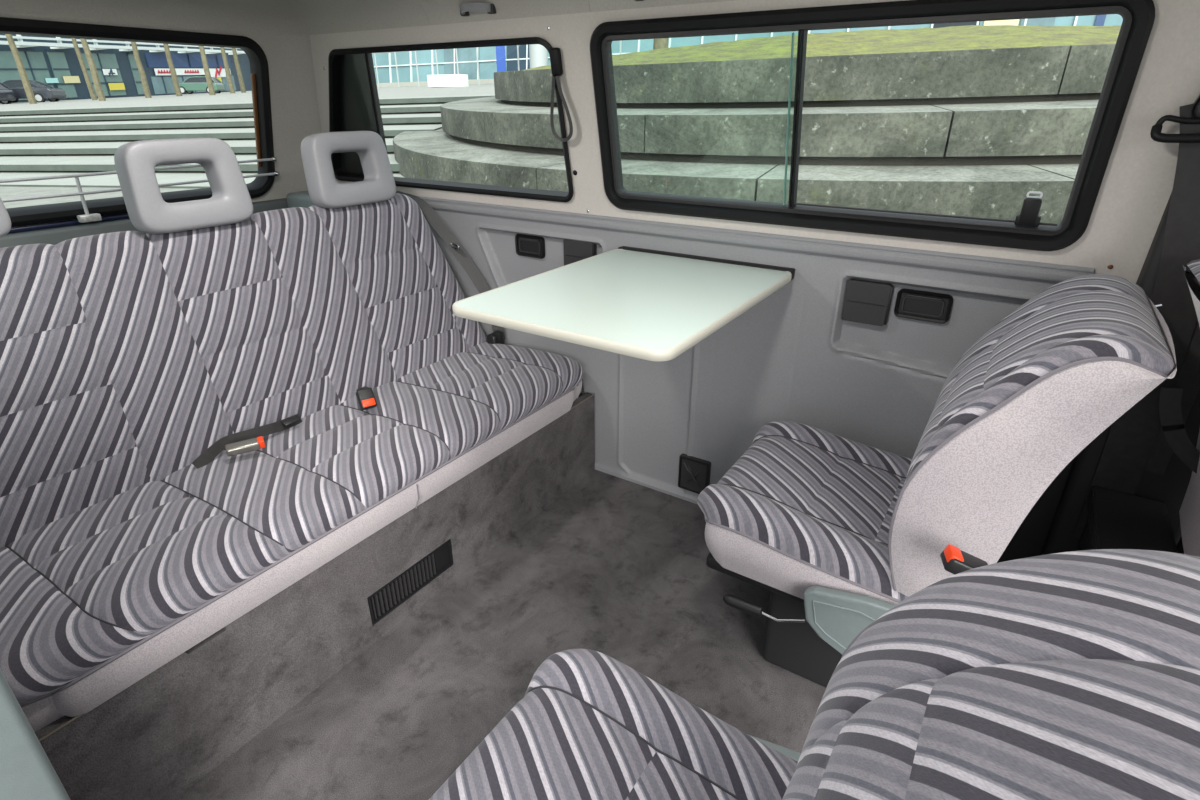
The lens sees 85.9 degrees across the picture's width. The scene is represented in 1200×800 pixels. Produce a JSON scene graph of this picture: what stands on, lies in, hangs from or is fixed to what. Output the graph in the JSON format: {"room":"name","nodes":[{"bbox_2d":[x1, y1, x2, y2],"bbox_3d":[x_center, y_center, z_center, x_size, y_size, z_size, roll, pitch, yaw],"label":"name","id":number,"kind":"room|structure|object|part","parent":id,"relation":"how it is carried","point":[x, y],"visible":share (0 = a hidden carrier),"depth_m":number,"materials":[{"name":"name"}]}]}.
{"room":"vehicle interior","nodes":[
{"label":"vehicle interior","id":0,"kind":"room"},
{"bbox_2d":[0,12,283,227],"bbox_3d":[-1.524,-0.757,1.815,0.152,0.562,1.340,15,29,30],"label":"wall","id":1,"kind":"structure","parent":0,"point":[266,42],"depth_m":2.16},
{"bbox_2d":[0,17,279,232],"bbox_3d":[-1.534,-0.760,1.821,0.208,0.577,1.420,15,29,30],"label":"window","id":2,"kind":"structure","parent":1,"relation":"in","point":[259,69],"depth_m":1.93,"materials":[{"name":"black plastic"}]},
{"bbox_3d":[-1.520,-0.599,1.893,0.020,0.120,0.010,15,29,30],"label":"post","id":3,"kind":"part","parent":2,"relation":"part of","materials":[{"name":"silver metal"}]},
{"bbox_3d":[-1.522,-0.645,1.852,0.015,0.013,1.260,15,29,30],"label":"rod","id":4,"kind":"part","parent":2,"relation":"part of","materials":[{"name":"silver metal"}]},
{"bbox_3d":[-1.528,-0.602,1.877,0.015,0.013,1.260,15,29,30],"label":"rod","id":5,"kind":"part","parent":2,"relation":"part of","materials":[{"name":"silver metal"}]},
{"bbox_3d":[-1.523,-0.594,1.885,0.026,0.144,1.272,15,29,30],"label":"luggage rail","id":6,"kind":"part","parent":2,"relation":"part of","materials":[{"name":"grey metal"}]},
{"bbox_2d":[0,198,287,247],"bbox_3d":[-1.565,-0.142,2.131,0.080,0.860,1.700,15,29,30],"label":"trim","id":7,"kind":"structure","parent":1,"relation":"attached to","point":[53,236],"depth_m":1.91,"materials":[{"name":"grey plastic"}]},
{"bbox_2d":[275,34,321,197],"bbox_3d":[-1.075,-1.031,2.406,0.265,0.560,0.242,15,29,30],"label":"pillar","id":8,"kind":"structure","parent":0,"point":[299,116],"depth_m":2.33,"materials":[{"name":"beige plastic"}]},
{"bbox_2d":[0,0,733,34],"bbox_3d":[0.161,-0.615,0.665,3.875,0.153,1.500,15,29,30],"label":"ceiling","id":9,"kind":"structure","parent":0,"point":[278,17],"depth_m":1.90,"materials":[{"name":"beige fabric"}]},
{"bbox_2d":[459,2,495,15],"bbox_3d":[-0.345,-1.074,1.770,0.124,0.028,0.047,15,29,30],"label":"grab bar","id":10,"kind":"object","parent":9,"relation":"attached to","point":[465,8],"visible":1,"depth_m":1.75,"materials":[{"name":"plastic"}]},
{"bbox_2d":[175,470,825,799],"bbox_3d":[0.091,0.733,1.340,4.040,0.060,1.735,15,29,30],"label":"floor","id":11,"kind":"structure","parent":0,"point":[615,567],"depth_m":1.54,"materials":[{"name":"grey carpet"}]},
{"bbox_2d":[0,669,70,799],"bbox_3d":[-0.769,0.250,0.648,0.095,1.400,0.186,15,29,30],"label":"trim","id":12,"kind":"structure","parent":11,"relation":"on","point":[26,771],"depth_m":0.77,"materials":[{"name":"grey plastic"}]},
{"bbox_2d":[0,131,594,799],"bbox_3d":[-0.831,-0.084,1.662,0.919,1.151,1.633,15,29,30],"label":"bench","id":13,"kind":"object","parent":11,"relation":"on","point":[160,612],"visible":0.98,"depth_m":1.47,"materials":[{"name":"fabric"}]},
{"bbox_3d":[-0.935,-0.187,1.708,0.293,0.545,1.580,15,29,30],"label":"backrest","id":14,"kind":"part","parent":13,"relation":"part of","materials":[{"name":"fabric"}]},
{"bbox_2d":[192,414,301,467],"bbox_3d":[-0.842,0.100,1.590,0.111,0.051,0.290,15,29,30],"label":"belt","id":15,"kind":"object","parent":13,"relation":"on","point":[249,440],"visible":1,"depth_m":1.55,"materials":[{"name":"black fabric"}]},
{"bbox_2d":[0,342,583,705],"bbox_3d":[-0.669,0.124,1.637,0.515,0.078,1.616,15,29,30],"label":"seat cushion","id":16,"kind":"object","parent":13,"relation":"on","point":[95,580],"depth_m":1.35,"materials":[{"name":"fabric"}]},
{"bbox_2d":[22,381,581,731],"bbox_3d":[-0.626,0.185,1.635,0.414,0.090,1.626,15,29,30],"label":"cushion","id":17,"kind":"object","parent":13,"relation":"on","point":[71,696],"depth_m":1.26,"materials":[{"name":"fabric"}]},
{"bbox_2d":[355,386,376,410],"bbox_3d":[-0.676,-0.018,1.834,0.048,0.090,0.219,-12,28,-25],"label":"seat belt buckle","id":18,"kind":"object","parent":13,"relation":"on","point":[365,396],"visible":0.94,"depth_m":1.75,"materials":[{"name":"black plastic"}]},
{"bbox_3d":[-0.483,0.455,1.647,0.022,0.085,0.269,15,29,30],"label":"vent frame","id":19,"kind":"part","parent":13,"relation":"part of","materials":[{"name":"black plastic"}]},
{"bbox_2d":[396,191,504,343],"bbox_3d":[-0.538,-0.457,2.274,0.433,0.510,0.065,11,27,23],"label":"belt","id":20,"kind":"object","parent":13,"relation":"attached to","point":[498,336],"visible":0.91,"depth_m":2.24,"materials":[{"name":"grey fabric"}]},
{"bbox_2d":[429,549,1199,799],"bbox_3d":[0.122,0.524,0.675,0.731,0.880,0.555,15,29,30],"label":"seat","id":21,"kind":"object","parent":11,"relation":"on","point":[1072,675],"visible":1,"depth_m":0.51,"materials":[{"name":"fabric"}]},
{"bbox_2d":[429,649,797,799],"bbox_3d":[0.025,0.531,0.737,0.510,0.088,0.500,15,29,30],"label":"seat cushion","id":22,"kind":"object","parent":21,"relation":"on","point":[587,724],"depth_m":0.84,"materials":[{"name":"fabric"}]},
{"bbox_3d":[0.279,0.398,0.491,0.319,0.497,0.500,15,29,30],"label":"backrest","id":23,"kind":"part","parent":21,"relation":"part of","materials":[{"name":"fabric"}]},
{"bbox_2d":[697,274,1176,687],"bbox_3d":[0.604,0.187,1.365,0.696,0.909,0.555,15,29,30],"label":"seat","id":24,"kind":"object","parent":11,"relation":"on","point":[840,531],"visible":0.98,"depth_m":1.13,"materials":[{"name":"fabric"}]},
{"bbox_3d":[0.372,0.449,1.338,0.102,0.019,0.016,12,28,25],"label":"lever rod","id":25,"kind":"part","parent":24,"relation":"part of","materials":[{"name":"silver metal"}]},
{"bbox_2d":[705,517,897,604],"bbox_3d":[0.523,0.265,1.473,0.485,0.114,0.512,15,29,30],"label":"cushion","id":26,"kind":"object","parent":24,"relation":"on","point":[785,568],"depth_m":1.29,"materials":[{"name":"fabric"}]},
{"bbox_2d":[697,421,911,600],"bbox_3d":[0.531,0.205,1.439,0.510,0.088,0.500,15,29,30],"label":"seat cushion","id":27,"kind":"object","parent":24,"relation":"on","point":[811,503],"depth_m":1.35,"materials":[{"name":"fabric"}]},
{"bbox_2d":[940,544,987,574],"bbox_3d":[0.589,0.295,0.998,0.129,0.129,0.047,10,27,20],"label":"seat belt buckle","id":28,"kind":"object","parent":24,"relation":"attached to","point":[955,560],"visible":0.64,"depth_m":0.98,"materials":[{"name":"black plastic"}]},
{"bbox_3d":[0.633,0.153,1.011,0.291,0.489,0.028,13,28,26],"label":"backrest","id":29,"kind":"part","parent":24,"relation":"part of","materials":[{"name":"fabric"}]},
{"bbox_3d":[0.766,0.054,1.199,0.293,0.528,0.500,15,29,30],"label":"backrest","id":30,"kind":"part","parent":24,"relation":"part of","materials":[{"name":"fabric"}]},
{"bbox_3d":[0.838,0.082,1.160,0.149,0.474,0.500,15,29,30],"label":"backrest","id":31,"kind":"part","parent":24,"relation":"part of","materials":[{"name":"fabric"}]},
{"bbox_2d":[1076,486,1177,552],"bbox_3d":[1.004,0.478,1.297,0.127,0.440,0.450,15,29,30],"label":"base cabinet","id":32,"kind":"object","parent":11,"relation":"on","point":[1116,520],"visible":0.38,"depth_m":1.29,"materials":[{"name":"black plastic"}]},
{"bbox_2d":[1179,259,1199,556],"bbox_3d":[1.176,0.301,0.966,0.696,0.909,0.536,15,29,30],"label":"seat","id":33,"kind":"object","parent":11,"relation":"on","point":[1189,511],"visible":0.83,"depth_m":1.14,"materials":[{"name":"fabric"}]},
{"bbox_2d":[1159,387,1199,473],"bbox_3d":[1.074,0.065,1.166,0.140,0.169,0.002,15,29,30],"label":"belt","id":34,"kind":"object","parent":33,"relation":"attached to","point":[1170,413],"visible":1,"depth_m":1.18,"materials":[{"name":"black fabric"}]},
{"bbox_3d":[1.152,0.005,1.175,0.291,0.489,0.028,13,28,26],"label":"backrest","id":35,"kind":"part","parent":33,"relation":"part of","materials":[{"name":"fabric"}]},
{"bbox_3d":[1.019,0.085,0.978,0.293,0.528,0.500,15,29,30],"label":"backrest","id":36,"kind":"part","parent":33,"relation":"part of","materials":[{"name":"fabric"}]},
{"bbox_2d":[310,0,1199,283],"bbox_3d":[0.033,-0.750,1.790,2.670,0.570,0.162,15,29,30],"label":"wall","id":37,"kind":"structure","parent":0,"point":[1136,187],"depth_m":1.41,"materials":[{"name":"white plastic"}]},
{"bbox_2d":[286,191,313,207],"bbox_3d":[-1.019,-0.695,2.461,0.270,0.185,0.200,15,29,30],"label":"trim","id":38,"kind":"structure","parent":37,"relation":"attached to","point":[294,199],"depth_m":2.39,"materials":[{"name":"grey plastic"}]},
{"bbox_2d":[328,37,573,201],"bbox_3d":[-0.580,-0.926,2.137,1.179,0.445,0.143,15,29,30],"label":"window","id":39,"kind":"structure","parent":37,"relation":"in","point":[354,105],"depth_m":2.21,"materials":[{"name":"black rubber"}]},
{"bbox_3d":[-0.901,-1.026,2.346,0.388,0.441,0.106,15,29,30],"label":"edge panel","id":40,"kind":"part","parent":39,"relation":"part of","materials":[{"name":"black plastic"}]},
{"bbox_2d":[515,234,544,258],"bbox_3d":[-0.232,-0.514,2.154,0.120,0.072,0.022,15,29,30],"label":"ashtray","id":41,"kind":"object","parent":37,"relation":"attached to","point":[526,245],"visible":0.98,"depth_m":2.15,"materials":[{"name":"black plastic"}]},
{"bbox_2d":[518,236,541,255],"bbox_3d":[-0.229,-0.516,2.157,0.116,0.068,0.014,15,29,30],"label":"tray","id":42,"kind":"object","parent":41,"relation":"on","point":[527,245],"depth_m":2.15,"materials":[{"name":"black plastic"}]},
{"bbox_2d":[549,47,572,141],"bbox_3d":[-0.114,-0.837,1.777,0.086,0.235,0.050,15,29,30],"label":"strap","id":43,"kind":"object","parent":37,"relation":"hanging from","point":[554,53],"visible":1,"depth_m":1.75,"materials":[{"name":"black fabric"}]},
{"bbox_2d":[563,239,596,265],"bbox_3d":[-0.063,-0.457,2.049,0.114,0.100,0.026,15,29,30],"label":"storage box","id":44,"kind":"object","parent":37,"relation":"attached to","point":[574,251],"visible":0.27,"depth_m":2.03,"materials":[{"name":"grey plastic"}]},
{"bbox_2d":[452,246,794,361],"bbox_3d":[0.090,-0.255,1.536,0.538,0.042,0.729,15,29,30],"label":"folding table","id":45,"kind":"object","parent":37,"relation":"attached to","point":[646,304],"visible":1,"depth_m":1.42,"materials":[{"name":"laminate"}]},
{"bbox_3d":[0.281,-0.385,1.799,0.525,0.028,0.029,15,29,30],"label":"hinge rail","id":46,"kind":"part","parent":45,"relation":"part of","materials":[{"name":"black rubber"}]},
{"bbox_2d":[678,453,710,493],"bbox_3d":[0.301,0.243,2.078,0.105,0.122,0.025,15,29,30],"label":"socket","id":47,"kind":"object","parent":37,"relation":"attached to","point":[694,473],"visible":0.88,"depth_m":2.07,"materials":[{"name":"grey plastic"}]},
{"bbox_2d":[425,208,1059,503],"bbox_3d":[-0.007,-0.155,2.157,2.495,0.862,0.065,15,29,30],"label":"trim","id":48,"kind":"structure","parent":37,"relation":"attached to","point":[792,356],"depth_m":1.81,"materials":[{"name":"grey plastic"}]},
{"bbox_2d":[417,196,1094,281],"bbox_3d":[0.045,-0.525,1.916,2.330,0.036,0.023,15,29,30],"label":"trim","id":49,"kind":"structure","parent":37,"relation":"attached to","point":[993,265],"depth_m":1.64,"materials":[{"name":"grey plastic"}]},
{"bbox_2d":[842,279,893,325],"bbox_3d":[0.671,-0.245,1.618,0.107,0.104,0.026,15,29,30],"label":"storage box","id":50,"kind":"object","parent":37,"relation":"attached to","point":[866,302],"visible":1,"depth_m":1.61,"materials":[{"name":"grey plastic"}]},
{"bbox_2d":[590,0,1154,250],"bbox_3d":[0.483,-0.631,1.487,1.150,0.465,0.140,15,29,30],"label":"window","id":51,"kind":"structure","parent":37,"relation":"in","point":[1026,231],"depth_m":1.40,"materials":[{"name":"black rubber"}]},
{"bbox_3d":[0.709,-0.416,1.460,0.545,0.016,0.009,15,29,30],"label":"running rail","id":52,"kind":"part","parent":51,"relation":"part of","materials":[{"name":"grey plastic"}]},
{"bbox_2d":[894,288,952,323],"bbox_3d":[0.780,-0.228,1.557,0.122,0.070,0.022,15,29,30],"label":"ashtray","id":53,"kind":"object","parent":37,"relation":"attached to","point":[934,307],"visible":1,"depth_m":1.55,"materials":[{"name":"black plastic"}]},
{"bbox_2d":[898,293,948,319],"bbox_3d":[0.782,-0.229,1.560,0.118,0.066,0.014,15,29,30],"label":"tray","id":54,"kind":"object","parent":53,"relation":"on","point":[917,306],"depth_m":1.55,"materials":[{"name":"black plastic"}]},
{"bbox_2d":[997,457,1075,562],"bbox_3d":[1.058,0.143,1.517,0.090,0.860,0.080,15,29,30],"label":"trim","id":55,"kind":"structure","parent":37,"relation":"attached to","point":[1029,540],"depth_m":1.54,"materials":[{"name":"black plastic"}]},
{"bbox_2d":[1041,192,1199,554],"bbox_3d":[1.170,-0.069,1.311,0.215,1.420,0.120,15,29,30],"label":"trim","id":56,"kind":"structure","parent":37,"relation":"attached to","point":[1170,488],"depth_m":1.36,"materials":[{"name":"black plastic"}]},
{"bbox_2d":[1072,94,1199,538],"bbox_3d":[1.070,-0.117,1.262,0.208,0.949,0.050,11,27,22],"label":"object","id":57,"kind":"object","parent":37,"relation":"attached to","point":[1136,442],"visible":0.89,"depth_m":1.23,"materials":[{"name":"black plastic"}]},
{"bbox_2d":[1176,536,1183,553],"bbox_3d":[1.754,0.318,1.070,1.180,0.920,0.080,15,29,30],"label":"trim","id":58,"kind":"structure","parent":37,"relation":"attached to","point":[1179,546],"depth_m":1.38,"materials":[{"name":"black plastic"}]},
{"label":"outside","id":59,"kind":"structure","parent":0,"visible":0},
{"bbox_2d":[0,186,196,207],"bbox_3d":[-12.551,-1.850,8.198,150.000,7.900,120.000,15,29,30],"label":"ground","id":60,"kind":"structure","parent":59,"point":[6,192],"depth_m":10.31,"materials":[{"name":"grey concrete"}]},
{"bbox_2d":[0,94,494,188],"bbox_3d":[-41.582,-9.352,23.939,85.198,3.626,34.000,15,29,30],"label":"stairs","id":61,"kind":"structure","parent":60,"relation":"on","point":[54,141],"depth_m":15.70,"materials":[{"name":"grey concrete"}]},
{"bbox_2d":[393,128,1078,223],"bbox_3d":[5.165,-5.052,12.068,19.100,1.484,15.138,4,25,8],"label":"tier","id":62,"kind":"object","parent":60,"relation":"on","point":[981,191],"visible":0.31,"depth_m":6.16,"materials":[{"name":"concrete"}]},
{"bbox_2d":[440,96,1098,164],"bbox_3d":[5.006,-5.570,11.954,17.302,1.317,13.502,6,26,13],"label":"tier","id":63,"kind":"object","parent":62,"relation":"on","point":[1036,132],"visible":0.63,"depth_m":6.59,"materials":[{"name":"concrete"}]},
{"bbox_2d":[494,44,1115,107],"bbox_3d":[5.165,-6.614,12.973,15.218,1.252,14.077,15,29,30],"label":"tier","id":64,"kind":"object","parent":63,"relation":"on","point":[1073,72],"visible":0.76,"depth_m":7.08,"materials":[{"name":"concrete"}]},
{"bbox_2d":[525,25,1120,69],"bbox_3d":[5.478,-7.112,13.267,14.500,0.961,14.500,15,29,30],"label":"grass mound","id":65,"kind":"object","parent":64,"relation":"on","point":[969,37],"visible":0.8,"depth_m":8.72,"materials":[{"name":"green plant"}]},
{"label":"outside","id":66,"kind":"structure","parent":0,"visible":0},
{"bbox_2d":[0,83,494,109],"bbox_3d":[-37.780,-45.167,93.334,242.411,11.868,197.235,15,29,30],"label":"paving","id":67,"kind":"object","parent":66,"point":[486,88],"depth_m":28.90,"materials":[{"name":"grey concrete"}]},
{"bbox_2d":[0,82,15,103],"bbox_3d":[-38.489,-18.899,39.735,3.499,1.340,1.619,-3,25,-7],"label":"car","id":68,"kind":"object","parent":67,"relation":"on","point":[7,95],"visible":0.97,"depth_m":40.15,"materials":[{"name":"grey paint"}]},
{"bbox_2d":[5,34,36,103],"bbox_3d":[-32.039,-20.116,34.584,1.328,7.907,1.584,-4,25,-9],"label":"pillar","id":69,"kind":"structure","parent":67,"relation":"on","point":[24,78],"depth_m":35.53,"materials":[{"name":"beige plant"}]},
{"bbox_2d":[0,80,65,102],"bbox_3d":[-37.487,-20.066,41.949,4.154,1.343,1.619,-3,25,-7],"label":"car","id":70,"kind":"object","parent":67,"relation":"on","point":[41,91],"visible":0.77,"depth_m":41.50,"materials":[{"name":"grey paint"}]},
{"bbox_2d":[71,38,96,99],"bbox_3d":[-32.644,-22.729,39.779,1.402,7.915,1.525,15,29,30],"label":"young tree","id":71,"kind":"object","parent":67,"relation":"on","point":[82,64],"visible":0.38,"depth_m":40.85,"materials":[{"name":"beige plant"}]},
{"bbox_2d":[80,39,105,100],"bbox_3d":[-28.700,-20.709,35.507,1.545,7.914,1.452,3,25,5],"label":"pillar","id":72,"kind":"structure","parent":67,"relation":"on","point":[94,73],"depth_m":36.45,"materials":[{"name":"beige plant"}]},
{"bbox_2d":[0,34,251,103],"bbox_3d":[-41.700,-29.902,55.792,30.233,13.731,53.282,15,29,30],"label":"glass office","id":73,"kind":"structure","parent":67,"relation":"on","point":[42,57],"depth_m":53.04,"materials":[{"name":"blue glass"}]},
{"bbox_2d":[45,78,58,82],"bbox_3d":[-40.626,-23.689,47.825,0.060,0.369,1.000,2,25,5],"label":"poster","id":74,"kind":"object","parent":73,"relation":"attached to","point":[48,80],"visible":1,"depth_m":47.82,"materials":[{"name":"teal paper"}]},
{"bbox_2d":[63,76,80,82],"bbox_3d":[-40.450,-24.544,49.398,0.060,0.532,1.400,2,25,5],"label":"poster","id":75,"kind":"object","parent":73,"relation":"attached to","point":[67,79],"visible":1,"depth_m":49.34,"materials":[{"name":"beige paper"}]},
{"bbox_2d":[102,69,117,75],"bbox_3d":[-40.020,-26.777,52.754,0.130,0.578,1.400,2,25,5],"label":"poster","id":76,"kind":"object","parent":73,"relation":"attached to","point":[109,72],"visible":1,"depth_m":52.67,"materials":[{"name":"white paper"}]},
{"bbox_2d":[108,83,124,89],"bbox_3d":[-40.026,-25.977,53.452,0.060,0.579,1.600,2,25,5],"label":"poster","id":77,"kind":"object","parent":73,"relation":"attached to","point":[113,86],"visible":1,"depth_m":53.38,"materials":[{"name":"yellow paper"}]},
{"bbox_3d":[-38.885,-30.510,55.215,0.200,2.222,54.166,2,25,5],"label":"canopy rail","id":78,"kind":"part","parent":73,"relation":"part of","materials":[{"name":"white metal"}]},
{"bbox_3d":[-38.885,-30.184,55.366,0.200,2.302,54.166,2,25,5],"label":"canopy rail","id":79,"kind":"part","parent":73,"relation":"part of","materials":[{"name":"white metal"}]},
{"bbox_2d":[209,66,225,81],"bbox_3d":[-38.637,-32.441,65.038,0.220,2.234,3.221,2,25,5],"label":"poster","id":80,"kind":"object","parent":73,"relation":"attached to","point":[218,74],"visible":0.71,"depth_m":65.26,"materials":[{"name":"white paper"}]},
{"bbox_2d":[131,42,151,97],"bbox_3d":[-29.779,-23.402,40.883,1.578,7.905,1.480,15,29,30],"label":"young tree","id":81,"kind":"object","parent":67,"relation":"on","point":[146,89],"visible":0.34,"depth_m":41.80,"materials":[{"name":"beige plant"}]},
{"bbox_2d":[163,44,181,95],"bbox_3d":[-29.547,-24.719,43.458,1.589,7.917,1.376,15,29,30],"label":"young tree","id":82,"kind":"object","parent":67,"relation":"on","point":[177,89],"visible":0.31,"depth_m":44.47,"materials":[{"name":"beige plant"}]},
{"bbox_2d":[173,76,224,93],"bbox_3d":[-34.121,-26.750,54.833,3.498,1.340,1.619,-3,25,-7],"label":"car","id":83,"kind":"object","parent":67,"relation":"on","point":[189,85],"visible":0.72,"depth_m":54.20,"materials":[{"name":"green paint"}]},
{"bbox_2d":[199,46,215,94],"bbox_3d":[-26.174,-23.867,41.481,1.576,7.906,1.071,15,29,30],"label":"young tree","id":84,"kind":"object","parent":67,"relation":"on","point":[202,50],"visible":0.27,"depth_m":42.66,"materials":[{"name":"beige plant"}]},
{"bbox_2d":[220,47,234,92],"bbox_3d":[-28.912,-27.515,48.900,1.296,7.907,1.472,-1,25,-2],"label":"young tree","id":85,"kind":"object","parent":67,"relation":"on","point":[227,70],"visible":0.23,"depth_m":49.80,"materials":[{"name":"beige plant"}]},
{"bbox_2d":[232,48,245,92],"bbox_3d":[-28.955,-28.417,50.686,1.542,7.909,1.563,15,29,30],"label":"young tree","id":86,"kind":"object","parent":67,"relation":"on","point":[240,78],"visible":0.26,"depth_m":51.62,"materials":[{"name":"beige plant"}]},
{"bbox_2d":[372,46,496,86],"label":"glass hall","id":87,"kind":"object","parent":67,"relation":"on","point":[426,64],"depth_m":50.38,"materials":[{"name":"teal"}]},
{"bbox_2d":[427,74,468,86],"bbox_3d":[-8.466,-17.740,35.864,2.400,0.620,0.600,12,28,25],"label":"box","id":88,"kind":"object","parent":67,"relation":"on","point":[449,80],"visible":0.97,"depth_m":35.53,"materials":[{"name":"white"}]},
{"bbox_2d":[372,41,621,87],"bbox_3d":[-8.039,-20.806,40.115,24.476,2.379,1.004,19,31,35],"label":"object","id":89,"kind":"object","parent":67,"relation":"on","point":[620,41],"visible":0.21,"depth_m":42.61,"materials":[{"name":"grey paint"}]},
{"bbox_3d":[-15.849,-23.384,45.812,0.100,2.200,0.087,15,29,30],"label":"post","id":90,"kind":"part","parent":89,"relation":"part of","materials":[{"name":"white metal"}]},
{"bbox_3d":[-14.072,-22.898,44.714,0.100,2.200,0.087,15,29,30],"label":"post","id":91,"kind":"part","parent":89,"relation":"part of","materials":[{"name":"white metal"}]},
{"bbox_3d":[-12.362,-22.410,43.618,0.100,2.200,0.087,15,29,30],"label":"post","id":92,"kind":"part","parent":89,"relation":"part of","materials":[{"name":"white metal"}]},
{"bbox_3d":[-10.720,-21.919,42.522,0.100,2.200,0.087,15,29,30],"label":"post","id":93,"kind":"part","parent":89,"relation":"part of","materials":[{"name":"white metal"}]},
{"bbox_3d":[-9.144,-21.427,41.428,0.100,2.200,0.087,15,29,30],"label":"post","id":94,"kind":"part","parent":89,"relation":"part of","materials":[{"name":"white metal"}]},
{"bbox_3d":[-7.636,-20.932,40.335,0.100,2.200,0.087,15,29,30],"label":"post","id":95,"kind":"part","parent":89,"relation":"part of","materials":[{"name":"white metal"}]},
{"bbox_3d":[-4.822,-19.935,38.151,0.100,2.200,0.087,15,29,30],"label":"post","id":96,"kind":"part","parent":89,"relation":"part of","materials":[{"name":"white metal"}]},
{"bbox_2d":[496,46,505,71],"bbox_3d":[-5.438,-19.190,35.190,0.500,3.600,0.080,0,25,0],"label":"banner","id":97,"kind":"object","parent":67,"relation":"on","point":[500,50],"visible":0.29,"depth_m":35.38,"materials":[{"name":"blue fabric"}]},
{"bbox_2d":[505,45,529,70],"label":"glass hall","id":98,"kind":"object","parent":67,"relation":"on","point":[510,51],"depth_m":47.01,"materials":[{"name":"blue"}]},
{"bbox_3d":[13.144,-21.014,37.975,84.217,1.431,0.150,12,28,25],"label":"cross rail","id":99,"kind":"part","parent":98,"relation":"part of","materials":[{"name":"white metal"}]},
{"bbox_2d":[529,44,547,67],"bbox_3d":[-3.364,-20.346,34.652,1.000,6.000,1.000,15,29,30],"label":"round column","id":100,"kind":"structure","parent":67,"relation":"on","point":[538,54],"depth_m":34.99,"materials":[{"name":"grey paint"}]},
{"bbox_2d":[611,39,653,54],"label":"glass hall","id":101,"kind":"object","parent":67,"relation":"on","point":[627,46],"depth_m":43.15,"materials":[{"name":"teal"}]},
{"bbox_2d":[653,38,667,49],"bbox_3d":[2.481,-16.004,25.642,0.700,6.005,0.666,15,29,30],"label":"tree stump","id":102,"kind":"object","parent":67,"relation":"on","point":[660,43],"visible":0.02,"depth_m":26.11,"materials":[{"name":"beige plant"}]},
{"bbox_2d":[668,31,797,47],"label":"glass hall","id":103,"kind":"object","parent":67,"relation":"on","point":[680,41],"depth_m":40.65,"materials":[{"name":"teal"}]},
{"bbox_2d":[807,14,1122,33],"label":"glass hall","id":104,"kind":"object","parent":67,"relation":"on","point":[1109,19],"depth_m":33.42,"materials":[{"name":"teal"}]}
]}

